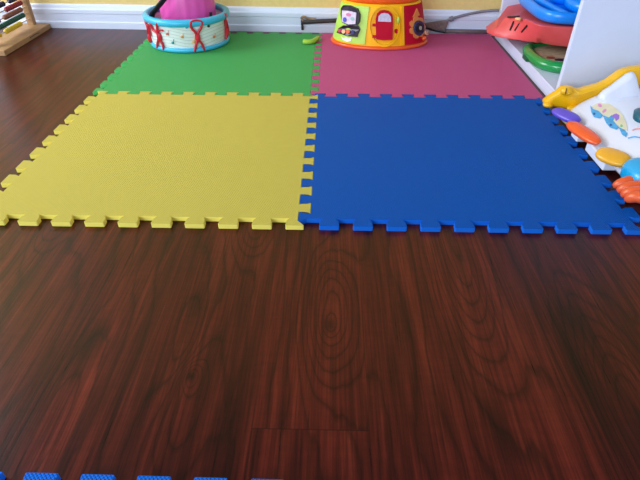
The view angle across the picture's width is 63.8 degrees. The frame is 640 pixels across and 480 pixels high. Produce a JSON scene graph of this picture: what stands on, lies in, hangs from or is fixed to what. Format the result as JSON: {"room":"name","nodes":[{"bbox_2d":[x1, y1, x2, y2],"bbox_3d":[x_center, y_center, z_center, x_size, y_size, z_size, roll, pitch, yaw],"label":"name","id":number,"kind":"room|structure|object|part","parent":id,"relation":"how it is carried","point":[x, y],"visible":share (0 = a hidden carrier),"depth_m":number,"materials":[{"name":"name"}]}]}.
{"room":"children's room","nodes":[
{"label":"children's room","id":0,"kind":"room"},
{"bbox_2d":[0,0,501,9],"bbox_3d":[-0.295,-1.822,1.234,5.400,2.500,0.100,2,37,2],"label":"wall","id":1,"kind":"structure","parent":0,"point":[427,4],"depth_m":1.88,"materials":[{"name":"yellow paint"}]},
{"bbox_2d":[0,3,499,35],"bbox_3d":[0.563,-0.793,1.879,3.670,0.085,0.013,2,37,2],"label":"baseboard","id":2,"kind":"structure","parent":1,"relation":"attached to","point":[59,15],"depth_m":1.92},
{"bbox_2d":[0,27,639,479],"bbox_3d":[-0.433,0.098,0.778,5.600,0.020,3.600,1,37,1],"label":"floor","id":3,"kind":"structure","parent":0,"point":[178,352],"depth_m":0.71,"materials":[{"name":"brown wood"}]},
{"bbox_2d":[0,0,50,55],"bbox_3d":[-1.086,-0.835,1.733,0.118,0.320,0.340,1,37,1],"label":"abacus","id":4,"kind":"object","parent":3,"relation":"on","point":[18,34],"visible":1,"depth_m":1.82,"materials":[{"name":"brown wood"}]},
{"bbox_3d":[-1.087,-0.715,1.824,0.116,0.018,0.340,1,37,1],"label":"board","id":5,"kind":"part","parent":4,"relation":"part of","materials":[{"name":"brown wood"}]},
{"bbox_3d":[-1.084,-0.925,1.853,0.024,0.282,0.022,1,37,1],"label":"post","id":6,"kind":"part","parent":4,"relation":"part of","materials":[{"name":"brown wood"}]},
{"bbox_2d":[0,472,280,479],"bbox_3d":[-0.259,0.439,0.301,0.621,0.010,0.621,1,37,1],"label":"foam mat","id":7,"kind":"object","parent":3,"relation":"on","point":[29,475],"visible":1,"depth_m":0.54,"materials":[{"name":"blue rubber"}]},
{"bbox_2d":[0,91,317,229],"bbox_3d":[-0.322,-0.215,1.169,0.621,0.010,0.628,1,37,1],"label":"foam mat","id":8,"kind":"object","parent":3,"relation":"on","point":[230,159],"visible":0.97,"depth_m":1.09,"materials":[{"name":"yellow rubber"}]},
{"bbox_2d":[93,32,321,95],"bbox_3d":[-0.309,-0.576,1.648,0.621,0.010,0.614,1,37,1],"label":"foam mat","id":9,"kind":"object","parent":3,"relation":"on","point":[257,62],"visible":0.7,"depth_m":1.57,"materials":[{"name":"green rubber"}]},
{"bbox_2d":[142,3,229,52],"bbox_3d":[-0.450,-0.732,1.758,0.288,0.106,0.288,1,37,1],"label":"drum","id":10,"kind":"object","parent":9,"relation":"on","point":[212,32],"visible":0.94,"depth_m":1.67,"materials":[{"name":"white plastic"}]},
{"bbox_2d":[149,0,166,17],"bbox_3d":[-0.503,-0.751,1.635,0.114,0.106,0.032,7,38,10],"label":"strap","id":11,"kind":"object","parent":10,"relation":"on","point":[160,3],"visible":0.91,"depth_m":1.64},
{"bbox_2d":[159,0,215,19],"bbox_3d":[-0.445,-0.806,1.715,0.186,0.245,0.174,1,37,1],"label":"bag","id":12,"kind":"object","parent":10,"relation":"in","point":[171,9],"visible":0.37,"depth_m":1.67,"materials":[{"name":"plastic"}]},
{"bbox_2d":[303,36,319,43],"bbox_3d":[-0.024,-0.692,1.781,0.031,0.016,0.084,29,46,33],"label":"bean","id":13,"kind":"object","parent":9,"relation":"on","point":[305,41],"visible":1,"depth_m":1.76,"materials":[{"name":"green plastic"}]},
{"bbox_2d":[300,16,336,29],"bbox_3d":[0.018,-0.796,1.888,0.181,0.050,0.017,2,37,3],"label":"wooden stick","id":14,"kind":"object","parent":3,"relation":"on","point":[307,20],"visible":0.93,"depth_m":1.88,"materials":[{"name":"wood"}]},
{"bbox_2d":[311,33,542,98],"bbox_3d":[0.296,-0.566,1.639,0.632,0.010,0.616,1,37,1],"label":"foam mat","id":15,"kind":"object","parent":3,"relation":"on","point":[462,65],"visible":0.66,"depth_m":1.56,"materials":[{"name":"pink rubber"}]},
{"bbox_2d":[331,0,428,50],"bbox_3d":[0.207,-0.784,1.740,0.340,0.214,0.224,1,37,1],"label":"toy","id":16,"kind":"object","parent":15,"relation":"on","point":[383,25],"visible":1,"depth_m":1.70,"materials":[{"name":"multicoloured plastic"}]},
{"bbox_2d":[341,36,351,41],"bbox_3d":[0.088,-0.678,1.735,0.043,0.017,0.005,24,43,28],"label":"print","id":17,"kind":"object","parent":16,"relation":"on","point":[343,38],"depth_m":1.73},
{"bbox_3d":[0.093,-0.731,1.727,0.052,0.114,0.157,-27,45,-31],"label":"green panel","id":18,"kind":"part","parent":16,"relation":"part of","materials":[{"name":"plastic"}]},
{"bbox_3d":[0.210,-0.701,1.679,0.060,0.090,0.022,1,37,1],"label":"little door","id":19,"kind":"part","parent":16,"relation":"part of","materials":[{"name":"plastic"}]},
{"bbox_3d":[0.328,-0.733,1.731,0.053,0.119,0.144,23,42,27],"label":"red panel","id":20,"kind":"part","parent":16,"relation":"part of","materials":[{"name":"plastic"}]},
{"bbox_2d":[425,9,498,32],"bbox_3d":[0.506,-0.790,1.854,0.257,0.088,0.024,3,37,3],"label":"cable","id":21,"kind":"object","parent":15,"relation":"on","point":[441,25],"visible":0.96,"depth_m":1.86,"materials":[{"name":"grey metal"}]},
{"bbox_3d":[0.540,-0.802,1.841,0.188,0.054,0.015,4,37,5],"label":"handle","id":22,"kind":"part","parent":21,"relation":"part of","materials":[{"name":"grey metal"}]},
{"bbox_2d":[445,29,487,33],"bbox_3d":[0.540,-0.761,1.877,0.160,0.014,0.015,2,37,2],"label":"metal rod","id":23,"kind":"object","parent":15,"relation":"on","point":[468,31],"visible":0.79,"depth_m":1.87,"materials":[{"name":"grey metal"}]},
{"bbox_2d":[298,93,639,234],"bbox_3d":[0.278,-0.206,1.159,0.621,0.010,0.627,1,37,1],"label":"foam mat","id":24,"kind":"object","parent":3,"relation":"on","point":[497,162],"visible":0.96,"depth_m":1.07,"materials":[{"name":"blue rubber"}]},
{"bbox_2d":[495,0,639,95],"bbox_3d":[0.829,-0.801,1.431,0.404,0.638,0.632,1,37,1],"label":"shelf unit","id":25,"kind":"object","parent":3,"relation":"on","point":[605,36],"visible":0.59,"depth_m":1.29,"materials":[{"name":"white laminate"}]},
{"bbox_3d":[0.838,-0.979,1.683,0.400,0.620,0.016,1,37,1],"label":"panel","id":26,"kind":"part","parent":25,"relation":"part of","materials":[{"name":"plastic"}]},
{"bbox_2d":[486,4,573,46],"bbox_3d":[0.739,-0.685,1.641,0.375,0.075,0.367,1,37,1],"label":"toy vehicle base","id":27,"kind":"object","parent":25,"relation":"on","point":[515,22],"visible":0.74,"depth_m":1.58,"materials":[{"name":"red plastic"}]},
{"bbox_2d":[519,0,580,24],"bbox_3d":[0.799,-0.747,1.590,0.304,0.080,0.330,1,37,1],"label":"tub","id":28,"kind":"object","parent":27,"relation":"on","point":[551,11],"visible":0.59,"depth_m":1.54,"materials":[{"name":"blue plastic"}]},
{"bbox_2d":[522,42,567,73],"bbox_3d":[0.749,-0.554,1.551,0.256,0.031,0.255,1,37,1],"label":"ring","id":29,"kind":"object","parent":25,"relation":"on","point":[546,57],"visible":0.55,"depth_m":1.54,"materials":[{"name":"green plastic"}]},
{"bbox_3d":[0.750,-0.555,1.550,0.191,0.004,0.191,1,37,1],"label":"picture panel","id":30,"kind":"part","parent":29,"relation":"part of","materials":[{"name":"beige plastic"}]},
{"bbox_3d":[0.825,-0.609,1.191,0.400,0.620,0.016,1,37,1],"label":"panel","id":31,"kind":"part","parent":25,"relation":"part of","materials":[{"name":"white laminate"}]},
{"bbox_2d":[542,64,639,203],"bbox_3d":[0.723,-0.246,1.111,0.331,0.130,0.529,1,37,1],"label":"toy","id":32,"kind":"object","parent":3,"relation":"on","point":[604,114],"visible":1,"depth_m":1.16,"materials":[{"name":"white plastic"}]},
{"bbox_3d":[0.663,-0.281,1.162,0.028,0.018,0.156,-1,37,-2],"label":"picture panel","id":33,"kind":"part","parent":32,"relation":"part of","materials":[{"name":"multicoloured plastic"}]}
]}

